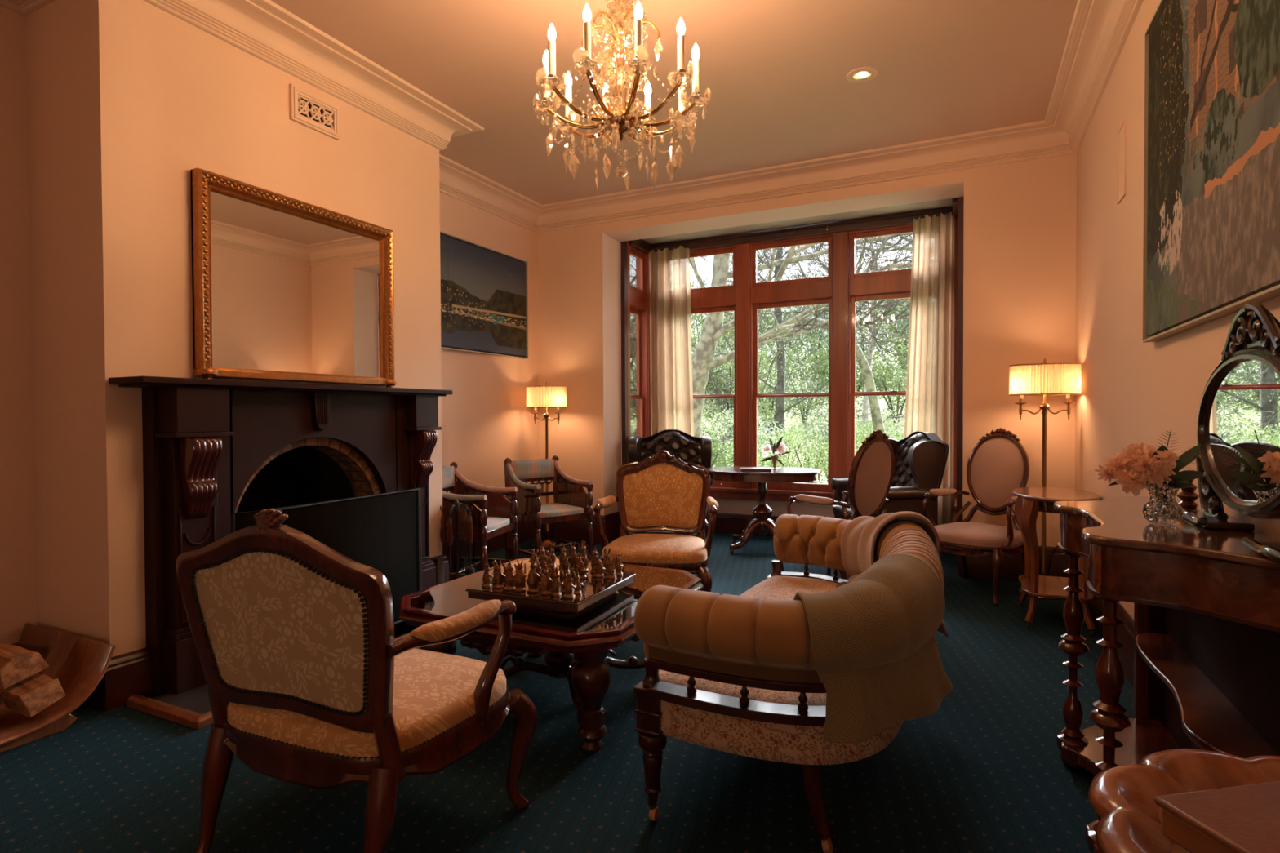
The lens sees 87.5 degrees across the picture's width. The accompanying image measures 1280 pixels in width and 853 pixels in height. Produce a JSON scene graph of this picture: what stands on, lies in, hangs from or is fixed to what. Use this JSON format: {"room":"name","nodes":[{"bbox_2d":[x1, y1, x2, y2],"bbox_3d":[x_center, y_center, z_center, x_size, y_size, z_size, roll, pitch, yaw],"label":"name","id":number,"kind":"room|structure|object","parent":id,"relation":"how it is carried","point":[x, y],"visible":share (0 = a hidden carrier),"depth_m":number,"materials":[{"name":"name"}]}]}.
{"room":"historic interior","nodes":[
{"label":"historic interior","id":0,"kind":"room"},
{"bbox_2d":[25,0,442,657],"bbox_3d":[-2.042,-0.443,3.762,0.595,3.180,1.970,0,1,26],"label":"wall","id":1,"kind":"structure","parent":0,"point":[126,98],"depth_m":2.92,"materials":[{"name":"beige paint"}]},
{"bbox_2d":[108,376,452,697],"bbox_3d":[-1.932,0.465,3.640,0.795,1.366,1.795,0,1,26],"label":"fireplace surround","id":2,"kind":"object","parent":1,"relation":"attached to","point":[213,450],"visible":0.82,"depth_m":3.16,"materials":[{"name":"paint"}]},
{"bbox_2d":[108,376,452,396],"bbox_3d":[-1.696,-0.198,3.514,0.245,0.038,1.795,0,1,26],"label":"mantel shelf","id":3,"kind":"object","parent":2,"relation":"attached to","point":[148,384],"depth_m":3.15,"materials":[{"name":"paint"}]},
{"bbox_2d":[190,167,396,387],"bbox_3d":[-1.754,-0.698,3.547,0.088,0.962,1.168,0,1,26],"label":"mirror","id":4,"kind":"object","parent":2,"relation":"on","point":[285,288],"visible":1,"depth_m":3.45,"materials":[{"name":"gold wood"}]},
{"bbox_2d":[288,83,339,140],"bbox_3d":[-1.758,-1.702,3.624,0.028,0.184,0.300,0,1,26],"label":"air vent","id":5,"kind":"object","parent":1,"relation":"in","point":[306,108],"visible":1,"depth_m":3.61,"materials":[{"name":"paint"}]},
{"bbox_2d":[429,511,620,585],"bbox_3d":[-1.078,0.982,5.567,0.768,0.262,2.650,0,1,26],"label":"baseboard","id":6,"kind":"structure","parent":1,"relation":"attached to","point":[576,530],"depth_m":6.32,"materials":[{"name":"brown wood"}]},
{"bbox_2d":[0,0,1143,232],"bbox_3d":[-0.807,-1.915,1.849,4.475,0.185,8.290,0,1,26],"label":"trim","id":7,"kind":"structure","parent":1,"relation":"attached to","point":[1099,32],"depth_m":4.41,"materials":[{"name":"paint"}]},
{"bbox_2d":[0,5,537,644],"bbox_3d":[-2.904,-0.425,2.891,0.200,3.180,8.690,0,1,26],"label":"wall","id":8,"kind":"structure","parent":0,"point":[486,420],"depth_m":2.99,"materials":[{"name":"beige paint"}]},
{"bbox_2d":[8,642,151,711],"bbox_3d":[-3.358,1.096,1.012,0.630,0.205,4.460,0,1,26],"label":"baseboard","id":9,"kind":"structure","parent":8,"relation":"attached to","point":[126,675],"depth_m":2.79,"materials":[{"name":"brown wood"}]},
{"bbox_2d":[440,231,528,359],"bbox_3d":[-1.391,-1.094,5.735,0.045,0.924,1.404,0,1,26],"label":"painting","id":10,"kind":"object","parent":8,"relation":"attached to","point":[484,291],"visible":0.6,"depth_m":5.77},
{"bbox_2d":[0,531,1133,852],"bbox_3d":[-0.573,1.214,2.355,4.875,0.100,9.700,0,1,26],"label":"floor","id":11,"kind":"structure","parent":0,"point":[985,771],"depth_m":2.16,"materials":[{"name":"teal carpet"}]},
{"bbox_2d":[0,622,115,752],"bbox_3d":[-2.580,1.025,2.481,0.690,0.290,0.778,0,1,26],"label":"basket","id":12,"kind":"object","parent":11,"relation":"on","point":[79,664],"visible":0.76,"depth_m":2.66,"materials":[{"name":"brown wood"}]},
{"bbox_2d":[0,673,65,717],"bbox_3d":[-2.279,0.999,2.505,0.245,0.127,0.138,0,1,30],"label":"log","id":13,"kind":"object","parent":12,"relation":"on","point":[29,696],"visible":0.93,"depth_m":2.45,"materials":[{"name":"brown wood"}]},
{"bbox_2d":[0,643,48,689],"bbox_3d":[-2.470,0.893,2.553,0.408,0.128,0.156,0,1,21],"label":"log","id":14,"kind":"object","parent":13,"relation":"on","point":[17,664],"visible":1,"depth_m":2.48,"materials":[{"name":"brown wood"}]},
{"bbox_2d":[126,632,409,729],"bbox_3d":[-1.523,1.129,3.471,0.483,0.042,1.791,0,1,26],"label":"kerb","id":15,"kind":"object","parent":11,"relation":"on","point":[179,715],"visible":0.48,"depth_m":2.66,"materials":[{"name":"brown wood"}]},
{"bbox_2d":[151,615,418,714],"bbox_3d":[-1.822,1.126,3.613,1.020,0.045,1.680,0,1,26],"label":"hearth slab","id":16,"kind":"object","parent":11,"relation":"on","point":[196,700],"visible":0.02,"depth_m":2.80,"materials":[{"name":"tile"}]},
{"bbox_2d":[231,487,422,625],"bbox_3d":[-1.527,0.747,3.477,0.104,0.751,1.151,0,1,26],"label":"fire screen","id":17,"kind":"object","parent":16,"relation":"on","point":[383,543],"visible":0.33,"depth_m":3.64,"materials":[{"name":"black metal"}]},
{"bbox_2d":[176,507,537,852],"bbox_3d":[-0.782,0.683,1.889,0.829,0.979,0.658,0,1,22],"label":"armchair","id":18,"kind":"object","parent":11,"relation":"on","point":[309,683],"visible":1,"depth_m":1.65,"materials":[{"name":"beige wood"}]},
{"bbox_2d":[226,648,506,757],"bbox_3d":[-0.772,0.741,1.914,0.688,0.092,0.551,0,1,22],"label":"seat cushion","id":19,"kind":"object","parent":18,"relation":"on","point":[437,696],"depth_m":1.70,"materials":[{"name":"beige fabric"}]},
{"bbox_2d":[440,498,472,578],"bbox_3d":[-1.217,0.807,4.448,0.198,0.650,0.198,-1,1,-27],"label":"stand","id":20,"kind":"object","parent":11,"relation":"on","point":[456,508],"visible":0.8,"depth_m":4.44,"materials":[{"name":"black metal"}]},
{"bbox_2d":[436,511,445,585],"bbox_3d":[-1.315,0.808,4.458,0.041,0.489,0.121,0,1,6],"label":"shovel","id":21,"kind":"object","parent":20,"relation":"hanging from","point":[440,566],"visible":0.97,"depth_m":4.44,"materials":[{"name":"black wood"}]},
{"bbox_2d":[466,511,475,575],"bbox_3d":[-1.123,0.812,4.421,0.068,0.499,0.066,0,1,16],"label":"brush","id":22,"kind":"object","parent":20,"relation":"hanging from","point":[470,570],"visible":0.8,"depth_m":4.41,"materials":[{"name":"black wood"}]},
{"bbox_2d":[442,462,518,577],"bbox_3d":[-1.259,0.701,4.873,0.573,0.849,0.556,0,1,14],"label":"armchair","id":23,"kind":"object","parent":11,"relation":"on","point":[491,513],"visible":0.62,"depth_m":4.98,"materials":[{"name":"red wood"}]},
{"bbox_2d":[485,516,509,531],"bbox_3d":[-1.232,0.699,4.866,0.470,0.063,0.450,0,1,14],"label":"seat cushion","id":24,"kind":"object","parent":23,"relation":"on","point":[494,523],"depth_m":4.83,"materials":[{"name":"fabric"}]},
{"bbox_2d":[526,381,566,547],"bbox_3d":[-0.859,0.342,6.166,0.432,1.520,0.310,0,1,34],"label":"floor lamp","id":25,"kind":"object","parent":11,"relation":"on","point":[546,397],"visible":0.97,"depth_m":6.05,"materials":[{"name":"gold metal"}]},
{"bbox_2d":[503,455,593,559],"bbox_3d":[-0.775,0.686,5.596,0.556,0.849,0.573,-1,1,-40],"label":"armchair","id":26,"kind":"object","parent":11,"relation":"on","point":[571,500],"visible":0.96,"depth_m":5.59,"materials":[{"name":"red wood"}]},
{"bbox_2d":[539,502,583,516],"bbox_3d":[-0.757,0.685,5.574,0.450,0.063,0.470,-1,1,-40],"label":"seat cushion","id":27,"kind":"object","parent":26,"relation":"on","point":[550,509],"depth_m":5.45,"materials":[{"name":"fabric"}]},
{"bbox_2d":[399,556,703,752],"bbox_3d":[-0.349,0.924,2.880,1.030,0.460,1.070,0,1,26],"label":"coffee table","id":28,"kind":"object","parent":11,"relation":"on","point":[590,633],"visible":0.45,"depth_m":2.49,"materials":[{"name":"red wood"}]},
{"bbox_2d":[465,564,635,614],"bbox_3d":[-0.350,0.663,2.737,0.504,0.066,0.504,0,1,24],"label":"board","id":29,"kind":"object","parent":28,"relation":"on","point":[593,589],"visible":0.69,"depth_m":2.56,"materials":[{"name":"brown wood"}]},
{"bbox_2d":[492,560,505,588],"bbox_3d":[-0.556,0.578,2.626,0.051,0.109,0.043,0,1,14],"label":"knight","id":30,"kind":"object","parent":29,"relation":"on","point":[498,575],"visible":1,"depth_m":2.62,"materials":[{"name":"brown wood"}]},
{"bbox_2d":[504,560,515,591],"bbox_3d":[-0.504,0.576,2.596,0.051,0.114,0.043,0,1,32],"label":"bishop","id":31,"kind":"object","parent":29,"relation":"on","point":[509,579],"visible":0.93,"depth_m":2.58,"materials":[{"name":"brown wood"}]},
{"bbox_2d":[514,559,526,591],"bbox_3d":[-0.462,0.573,2.576,0.051,0.121,0.043,0,1,1],"label":"chess queen","id":32,"kind":"object","parent":29,"relation":"on","point":[520,577],"visible":1,"depth_m":2.56,"materials":[{"name":"brown wood"}]},
{"bbox_2d":[526,555,539,593],"bbox_3d":[-0.410,0.565,2.557,0.051,0.137,0.045,0,1,14],"label":"king","id":33,"kind":"object","parent":29,"relation":"on","point":[532,581],"visible":1,"depth_m":2.55,"materials":[{"name":"brown wood"}]},
{"bbox_2d":[539,564,552,595],"bbox_3d":[-0.357,0.576,2.528,0.051,0.114,0.043,0,1,7],"label":"bishop","id":34,"kind":"object","parent":29,"relation":"on","point":[545,584],"visible":1,"depth_m":2.52,"materials":[{"name":"brown wood"}]},
{"bbox_2d":[551,566,563,596],"bbox_3d":[-0.313,0.579,2.509,0.043,0.109,0.051,-1,1,-37],"label":"knight","id":35,"kind":"object","parent":29,"relation":"on","point":[556,586],"visible":1,"depth_m":2.50,"materials":[{"name":"brown wood"}]},
{"bbox_2d":[592,450,718,591],"bbox_3d":[0.105,0.646,3.974,0.721,0.976,0.693,0,1,8],"label":"armchair","id":36,"kind":"object","parent":11,"relation":"on","point":[662,492],"visible":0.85,"depth_m":4.18,"materials":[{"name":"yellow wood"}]},
{"bbox_2d":[602,533,706,564],"bbox_3d":[0.101,0.703,3.948,0.599,0.092,0.580,0,1,8],"label":"seat cushion","id":37,"kind":"object","parent":36,"relation":"on","point":[634,548],"depth_m":3.73,"materials":[{"name":"gold fabric"}]},
{"bbox_2d":[622,464,702,528],"bbox_3d":[0.141,0.439,4.221,0.509,0.392,0.073,0,1,8],"label":"cushion","id":38,"kind":"object","parent":36,"relation":"on","point":[655,495],"depth_m":4.20,"materials":[{"name":"gold fabric"}]},
{"bbox_2d":[627,429,712,534],"bbox_3d":[0.284,0.564,6.394,0.829,1.058,0.755,0,1,7],"label":"chair","id":39,"kind":"object","parent":11,"relation":"on","point":[685,446],"visible":0.34,"depth_m":6.58,"materials":[{"name":"leather"}]},
{"bbox_2d":[706,466,822,553],"bbox_3d":[1.097,0.740,5.994,1.047,0.712,0.745,0,1,18],"label":"pedestal table","id":40,"kind":"object","parent":11,"relation":"on","point":[762,524],"visible":0.78,"depth_m":5.85,"materials":[{"name":"red wood"}]},
{"bbox_2d":[760,436,790,469],"bbox_3d":[1.224,0.234,6.019,0.273,0.299,0.125,0,1,12],"label":"flower vase","id":41,"kind":"object","parent":40,"relation":"on","point":[780,448],"visible":1,"depth_m":6.00,"materials":[{"name":"pink plant"}]},
{"bbox_2d":[633,514,944,852],"bbox_3d":[0.668,0.765,2.486,0.839,0.781,1.738,0,1,24],"label":"sofa","id":42,"kind":"object","parent":11,"relation":"on","point":[735,674],"visible":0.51,"depth_m":1.83,"materials":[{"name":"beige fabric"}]},
{"bbox_2d":[793,553,952,743],"bbox_3d":[0.635,0.570,1.833,0.539,0.401,0.292,-1,1,-26],"label":"throw blanket","id":43,"kind":"object","parent":42,"relation":"on","point":[878,664],"visible":0.98,"depth_m":1.70,"materials":[{"name":"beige fabric"}]},
{"bbox_2d":[840,511,948,637],"bbox_3d":[1.084,0.594,2.833,0.372,0.539,0.639,0,1,0],"label":"throw blanket","id":44,"kind":"object","parent":42,"relation":"on","point":[859,537],"visible":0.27,"depth_m":2.78,"materials":[{"name":"beige fabric"}]},
{"bbox_2d":[773,429,894,579],"bbox_3d":[1.343,0.567,4.532,0.595,1.104,0.680,-1,1,-34],"label":"armchair","id":45,"kind":"object","parent":11,"relation":"on","point":[871,473],"visible":0.48,"depth_m":4.29,"materials":[{"name":"red wood"}]},
{"bbox_2d":[831,431,949,525],"bbox_3d":[2.014,0.572,5.445,0.755,1.058,0.829,0,1,-7],"label":"chair","id":46,"kind":"object","parent":11,"relation":"on","point":[921,458],"visible":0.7,"depth_m":5.11,"materials":[{"name":"leather"}]},
{"bbox_2d":[832,505,853,518],"bbox_3d":[1.918,0.699,5.435,0.510,0.115,0.708,0,1,-7],"label":"seat cushion","id":47,"kind":"object","parent":46,"relation":"on","point":[837,510],"depth_m":5.55,"materials":[{"name":"leather"}]},
{"bbox_2d":[922,427,1029,606],"bbox_3d":[2.299,0.563,4.540,0.680,1.104,0.595,-1,1,-37],"label":"armchair","id":48,"kind":"object","parent":11,"relation":"on","point":[998,464],"visible":0.81,"depth_m":4.60,"materials":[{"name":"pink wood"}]},
{"bbox_2d":[933,521,1022,546],"bbox_3d":[2.260,0.712,4.513,0.545,0.098,0.535,-1,1,-37],"label":"seat cushion","id":49,"kind":"object","parent":48,"relation":"on","point":[962,534],"depth_m":4.34,"materials":[{"name":"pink fabric"}]},
{"bbox_2d":[970,437,1023,507],"bbox_3d":[2.501,0.322,4.690,0.100,0.494,0.363,-1,1,-37],"label":"cushion","id":50,"kind":"object","parent":48,"relation":"on","point":[997,464],"depth_m":4.67,"materials":[{"name":"pink fabric"}]},
{"bbox_2d":[1008,358,1081,599],"bbox_3d":[2.718,0.333,4.488,0.471,1.562,0.420,0,1,11],"label":"floor lamp","id":51,"kind":"object","parent":11,"relation":"on","point":[1044,379],"depth_m":4.34,"materials":[{"name":"gold metal"}]},
{"bbox_2d":[1012,486,1100,635],"bbox_3d":[2.408,0.754,3.882,0.454,0.742,0.704,0,1,26],"label":"side table","id":52,"kind":"object","parent":11,"relation":"on","point":[1031,500],"visible":0.7,"depth_m":3.74,"materials":[{"name":"brown wood"}]},
{"bbox_2d":[1053,496,1279,852],"bbox_3d":[1.499,0.714,1.988,0.407,0.890,1.258,0,1,26],"label":"console table","id":53,"kind":"object","parent":11,"relation":"on","point":[1206,605],"visible":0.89,"depth_m":1.73,"materials":[{"name":"brown wood"}]},
{"bbox_2d":[1093,429,1206,524],"bbox_3d":[1.420,0.139,1.863,0.249,0.260,0.145,1,1,39],"label":"flower vase","id":54,"kind":"object","parent":53,"relation":"on","point":[1138,468],"visible":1,"depth_m":1.84,"materials":[{"name":"clear glass"}]},
{"bbox_2d":[1135,632,1279,758],"bbox_3d":[1.571,0.751,1.926,0.155,0.020,1.030,0,1,26],"label":"shelf","id":55,"kind":"object","parent":53,"relation":"attached to","point":[1211,717],"depth_m":1.79,"materials":[{"name":"brown wood"}]},
{"bbox_2d":[1176,302,1279,563],"bbox_3d":[1.482,-0.012,1.638,0.118,0.572,0.854,0,1,26],"label":"mirror","id":56,"kind":"object","parent":53,"relation":"on","point":[1238,421],"visible":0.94,"depth_m":1.63,"materials":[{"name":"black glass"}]},
{"bbox_2d":[1204,360,1279,503],"bbox_3d":[1.466,0.012,1.613,0.004,0.348,0.621,0,1,26],"label":"mirror glass","id":57,"kind":"object","parent":56,"relation":"attached to","point":[1242,398],"depth_m":1.63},
{"bbox_2d":[1088,748,1279,852],"bbox_3d":[0.819,0.831,0.725,0.556,0.705,0.565,0,1,26],"label":"table","id":58,"kind":"object","parent":11,"relation":"on","point":[1123,797],"visible":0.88,"depth_m":0.91,"materials":[{"name":"brown wood"}]},
{"bbox_2d":[1154,781,1279,852],"bbox_3d":[0.828,0.457,0.669,0.400,0.044,0.310,0,1,-10],"label":"box","id":59,"kind":"object","parent":58,"relation":"on","point":[1245,819],"visible":1,"depth_m":0.75,"materials":[{"name":"brown wood"}]},
{"bbox_2d":[271,0,1077,204],"bbox_3d":[-0.829,-2.082,1.801,4.875,0.150,8.590,0,1,26],"label":"ceiling","id":60,"kind":"structure","parent":0,"point":[775,72],"depth_m":3.83,"materials":[{"name":"paint"}]},
{"bbox_2d":[533,0,711,194],"bbox_3d":[-0.080,-1.508,2.675,0.695,1.032,0.728,0,1,26],"label":"chandelier","id":61,"kind":"object","parent":60,"relation":"hanging from","point":[619,106],"visible":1,"depth_m":2.63,"materials":[{"name":"gold metal"}]},
{"bbox_2d":[846,66,878,82],"bbox_3d":[1.293,-2.047,3.891,0.176,0.006,0.176,0,1,26],"label":"recessed light","id":62,"kind":"object","parent":60,"relation":"in","point":[861,74],"visible":1,"depth_m":3.88,"materials":[{"name":"paint"}]},
{"bbox_2d":[628,497,956,534],"bbox_3d":[1.347,-0.560,6.265,3.335,3.300,0.770,0,1,26],"label":"wall","id":63,"kind":"structure","parent":0,"point":[739,506],"depth_m":6.59,"materials":[{"name":"beige paint"}]},
{"bbox_2d":[620,240,650,467],"bbox_3d":[-0.051,-0.592,6.907,0.160,2.645,0.590,0,1,26],"label":"window","id":64,"kind":"structure","parent":63,"relation":"in","point":[637,260],"depth_m":7.01,"materials":[{"name":"brown wood"}]},
{"bbox_2d":[707,512,778,537],"bbox_3d":[1.463,0.986,6.517,3.035,0.200,0.028,0,1,26],"label":"baseboard","id":65,"kind":"structure","parent":63,"relation":"attached to","point":[731,523],"depth_m":6.76,"materials":[{"name":"brown wood"}]},
{"bbox_2d":[629,197,957,253],"bbox_3d":[1.327,-1.856,6.215,2.945,0.095,0.505,0,1,26],"label":"curtain rod","id":66,"kind":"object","parent":63,"relation":"attached to","point":[900,219],"depth_m":6.34,"materials":[{"name":"brown wood"}]},
{"bbox_2d":[648,245,693,436],"bbox_3d":[0.323,-0.384,6.890,0.561,2.908,0.118,0,1,26],"label":"curtain","id":67,"kind":"object","parent":66,"relation":"hanging from","point":[669,282],"visible":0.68,"depth_m":6.88,"materials":[{"name":"beige fabric"}]},
{"bbox_2d":[903,212,954,524],"bbox_3d":[2.494,-0.376,5.808,0.462,2.908,0.119,0,1,26],"label":"curtain","id":68,"kind":"object","parent":66,"relation":"hanging from","point":[930,384],"visible":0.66,"depth_m":5.78,"materials":[{"name":"beige fabric"}]},
{"bbox_2d":[689,217,957,510],"bbox_3d":[1.471,-0.592,6.521,3.035,2.645,0.160,0,1,26],"label":"window","id":69,"kind":"structure","parent":63,"relation":"in","point":[842,288],"depth_m":6.39,"materials":[{"name":"brown wood"}]},
{"bbox_2d":[642,198,952,244],"bbox_3d":[1.336,-1.959,6.233,3.335,0.100,0.750,0,1,26],"label":"ceiling","id":70,"kind":"structure","parent":0,"point":[942,203],"depth_m":6.22,"materials":[{"name":"paint"}]},
{"bbox_2d":[536,153,1076,546],"bbox_3d":[1.083,-0.490,5.766,4.475,3.180,0.360,0,1,26],"label":"wall","id":71,"kind":"structure","parent":0,"point":[1020,217],"depth_m":4.91,"materials":[{"name":"beige paint"}]},
{"bbox_2d":[620,196,964,564],"bbox_3d":[1.193,-0.404,5.948,3.035,3.000,0.060,0,1,26],"label":"trim","id":72,"kind":"structure","parent":71,"relation":"attached to","point":[961,199],"depth_m":5.29,"materials":[{"name":"brown wood"}]},
{"bbox_2d":[1075,0,1279,619],"bbox_3d":[1.304,-0.410,0.856,0.200,3.180,8.690,0,1,26],"label":"wall","id":73,"kind":"structure","parent":0,"point":[1133,391],"depth_m":3.24,"materials":[{"name":"beige paint"}]},
{"bbox_2d":[958,546,1133,688],"bbox_3d":[0.971,1.044,1.244,0.728,0.262,8.650,0,1,26],"label":"baseboard","id":74,"kind":"structure","parent":73,"relation":"attached to","point":[978,566],"depth_m":4.67,"materials":[{"name":"brown wood"}]},
{"bbox_2d":[1116,118,1126,204],"bbox_3d":[2.362,-1.295,3.277,0.009,0.360,0.170,0,1,26],"label":"plate","id":75,"kind":"object","parent":73,"relation":"attached to","point":[1122,133],"visible":1,"depth_m":3.27,"materials":[{"name":"beige paint"}]},
{"bbox_2d":[1142,0,1279,342],"bbox_3d":[1.638,-0.948,1.823,0.045,1.244,1.944,0,1,26],"label":"painting","id":76,"kind":"object","parent":73,"relation":"attached to","point":[1211,219],"visible":0.98,"depth_m":2.02},
{"label":"outside","id":77,"kind":"structure","parent":0,"visible":0},
{"bbox_2d":[702,351,906,484],"bbox_3d":[13.895,-1.845,45.364,65.007,5.676,65.411,-1,1,-26],"label":"lawn","id":78,"kind":"structure","parent":77,"point":[882,403],"depth_m":25.52,"materials":[{"name":"green plant"}]},
{"bbox_2d":[691,343,734,425],"bbox_3d":[1.497,-1.251,22.480,4.240,3.617,3.060,-1,1,-20],"label":"tree","id":79,"kind":"object","parent":78,"relation":"on","point":[719,380],"visible":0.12,"depth_m":22.09,"materials":[{"name":"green plant"}]},
{"bbox_2d":[711,437,733,466],"bbox_3d":[1.046,0.754,13.164,2.194,1.673,1.440,-1,1,-37],"label":"shrub","id":80,"kind":"object","parent":78,"relation":"on","point":[716,447],"visible":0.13,"depth_m":13.14,"materials":[{"name":"green plant"}]},
{"bbox_2d":[691,284,759,370],"bbox_3d":[2.805,-4.520,31.989,6.163,5.700,4.412,0,1,14],"label":"tree","id":81,"kind":"object","parent":78,"relation":"on","point":[695,316],"visible":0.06,"depth_m":31.05,"materials":[{"name":"green plant"}]},
{"bbox_2d":[702,409,760,466],"bbox_3d":[1.769,0.573,15.050,1.617,2.006,2.259,-1,1,-28],"label":"shrub","id":82,"kind":"object","parent":78,"relation":"on","point":[730,424],"visible":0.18,"depth_m":15.04,"materials":[{"name":"green plant"}]},
{"bbox_2d":[692,324,777,439],"bbox_3d":[2.644,-1.320,21.698,3.016,3.954,4.598,0,1,-7],"label":"tree","id":83,"kind":"object","parent":78,"relation":"on","point":[725,366],"visible":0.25,"depth_m":20.78,"materials":[{"name":"green plant"}]},
{"bbox_2d":[689,256,799,395],"bbox_3d":[0.468,-1.024,10.691,4.262,7.798,4.022,0,1,4],"label":"tree","id":84,"kind":"object","parent":78,"relation":"on","point":[733,332],"visible":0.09,"depth_m":10.77,"materials":[{"name":"green plant"}]},
{"bbox_2d":[702,408,789,466],"bbox_3d":[2.534,0.391,16.956,2.720,1.970,1.617,0,1,32],"label":"shrub","id":85,"kind":"object","parent":78,"relation":"on","point":[758,422],"visible":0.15,"depth_m":16.66,"materials":[{"name":"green plant"}]},
{"bbox_2d":[726,433,796,466],"bbox_3d":[2.517,0.865,13.930,1.249,1.464,1.745,1,1,43],"label":"shrub","id":86,"kind":"object","parent":78,"relation":"on","point":[763,463],"visible":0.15,"depth_m":13.74,"materials":[{"name":"green plant"}]},
{"bbox_2d":[710,346,828,439],"bbox_3d":[4.285,-1.120,22.227,4.270,3.275,2.538,0,1,27],"label":"tree","id":87,"kind":"object","parent":78,"relation":"on","point":[791,388],"visible":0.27,"depth_m":21.66,"materials":[{"name":"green plant"}]},
{"bbox_2d":[757,415,825,483],"bbox_3d":[3.265,0.636,15.365,2.194,1.826,1.440,0,1,8],"label":"shrub","id":88,"kind":"object","parent":78,"relation":"on","point":[766,442],"visible":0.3,"depth_m":15.37,"materials":[{"name":"green plant"}]},
{"bbox_2d":[758,305,828,379],"bbox_3d":[7.374,-4.250,32.266,4.028,4.490,6.140,0,1,-8],"label":"tree","id":89,"kind":"object","parent":78,"relation":"on","point":[789,314],"visible":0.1,"depth_m":31.14,"materials":[{"name":"green plant"}]},
{"bbox_2d":[689,245,906,460],"bbox_3d":[4.003,-2.427,18.628,7.052,9.459,4.420,0,1,26],"label":"tree","id":90,"kind":"object","parent":78,"relation":"on","point":[780,410],"visible":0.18,"depth_m":18.88,"materials":[{"name":"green plant"}]},
{"bbox_2d":[772,423,828,484],"bbox_3d":[3.661,0.757,14.430,1.848,1.653,1.323,-1,1,-28],"label":"shrub","id":91,"kind":"object","parent":78,"relation":"on","point":[824,454],"visible":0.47,"depth_m":14.25,"materials":[{"name":"green plant"}]},
{"bbox_2d":[689,235,911,390],"bbox_3d":[2.938,-2.976,12.555,7.095,12.176,6.333,0,1,-4],"label":"tree","id":92,"kind":"object","parent":78,"relation":"on","point":[820,264],"visible":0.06,"depth_m":12.62,"materials":[{"name":"green plant"}]},
{"bbox_2d":[689,232,912,438],"bbox_3d":[3.200,-3.538,9.402,9.212,10.516,6.545,0,1,26],"label":"tree","id":93,"kind":"object","parent":78,"relation":"on","point":[713,330],"visible":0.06,"depth_m":9.44,"materials":[{"name":"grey plant"}]},
{"bbox_2d":[689,234,912,466],"bbox_3d":[3.721,-1.963,13.075,8.725,10.967,6.700,0,1,14],"label":"tree","id":94,"kind":"object","parent":78,"relation":"on","point":[866,372],"visible":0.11,"depth_m":12.72,"materials":[{"name":"green plant"}]},
{"bbox_2d":[762,345,857,422],"bbox_3d":[6.179,-1.587,24.648,3.609,3.099,2.368,0,1,20],"label":"tree","id":95,"kind":"object","parent":78,"relation":"on","point":[818,362],"visible":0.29,"depth_m":24.30,"materials":[{"name":"green plant"}]},
{"bbox_2d":[782,271,866,384],"bbox_3d":[8.504,-4.613,31.506,4.327,5.420,7.279,0,1,7],"label":"tree","id":96,"kind":"object","parent":78,"relation":"on","point":[806,306],"visible":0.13,"depth_m":30.20,"materials":[{"name":"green plant"}]},
{"bbox_2d":[794,404,861,484],"bbox_3d":[4.505,0.481,15.995,1.482,2.008,2.493,0,1,1],"label":"shrub","id":97,"kind":"object","parent":78,"relation":"on","point":[826,434],"visible":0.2,"depth_m":15.60,"materials":[{"name":"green plant"}]},
{"bbox_2d":[760,236,911,448],"bbox_3d":[5.066,-1.405,14.766,4.440,7.012,5.215,-1,1,-28],"label":"tree","id":98,"kind":"object","parent":78,"relation":"on","point":[865,399],"visible":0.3,"depth_m":14.94,"materials":[{"name":"green plant"}]},
{"bbox_2d":[790,336,907,417],"bbox_3d":[7.676,-1.756,24.761,4.675,3.276,3.067,0,1,1],"label":"tree","id":99,"kind":"object","parent":78,"relation":"on","point":[811,342],"visible":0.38,"depth_m":24.18,"materials":[{"name":"green plant"}]},
{"bbox_2d":[805,260,908,365],"bbox_3d":[11.029,-5.594,33.686,4.779,6.128,6.676,0,1,-2],"label":"tree","id":100,"kind":"object","parent":78,"relation":"on","point":[877,312],"visible":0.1,"depth_m":32.73,"materials":[{"name":"green plant"}]},
{"bbox_2d":[854,418,903,453],"bbox_3d":[5.326,0.704,14.423,1.951,1.738,1.396,-1,1,-30],"label":"shrub","id":101,"kind":"object","parent":78,"relation":"on","point":[861,438],"visible":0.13,"depth_m":14.28,"materials":[{"name":"green plant"}]},
{"bbox_2d":[854,356,906,425],"bbox_3d":[9.246,-1.274,23.539,2.446,2.579,3.728,-1,1,-35],"label":"tree","id":102,"kind":"object","parent":78,"relation":"on","point":[886,375],"visible":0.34,"depth_m":23.48,"materials":[{"name":"green plant"}]},
{"bbox_2d":[857,265,910,368],"bbox_3d":[13.217,-5.513,34.476,6.646,5.184,4.360,-1,1,-44],"label":"tree","id":103,"kind":"object","parent":78,"relation":"on","point":[891,315],"visible":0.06,"depth_m":32.43,"materials":[{"name":"green plant"}]},
{"bbox_2d":[878,334,908,406],"bbox_3d":[11.102,-1.967,24.431,4.482,3.147,2.941,1,1,40],"label":"tree","id":104,"kind":"object","parent":78,"relation":"on","point":[904,346],"visible":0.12,"depth_m":24.72,"materials":[{"name":"green plant"}]},
{"bbox_2d":[875,262,911,347],"bbox_3d":[14.683,-5.511,32.286,7.542,5.922,4.484,-1,1,-19],"label":"tree","id":105,"kind":"object","parent":78,"relation":"on","point":[904,303],"visible":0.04,"depth_m":31.54,"materials":[{"name":"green plant"}]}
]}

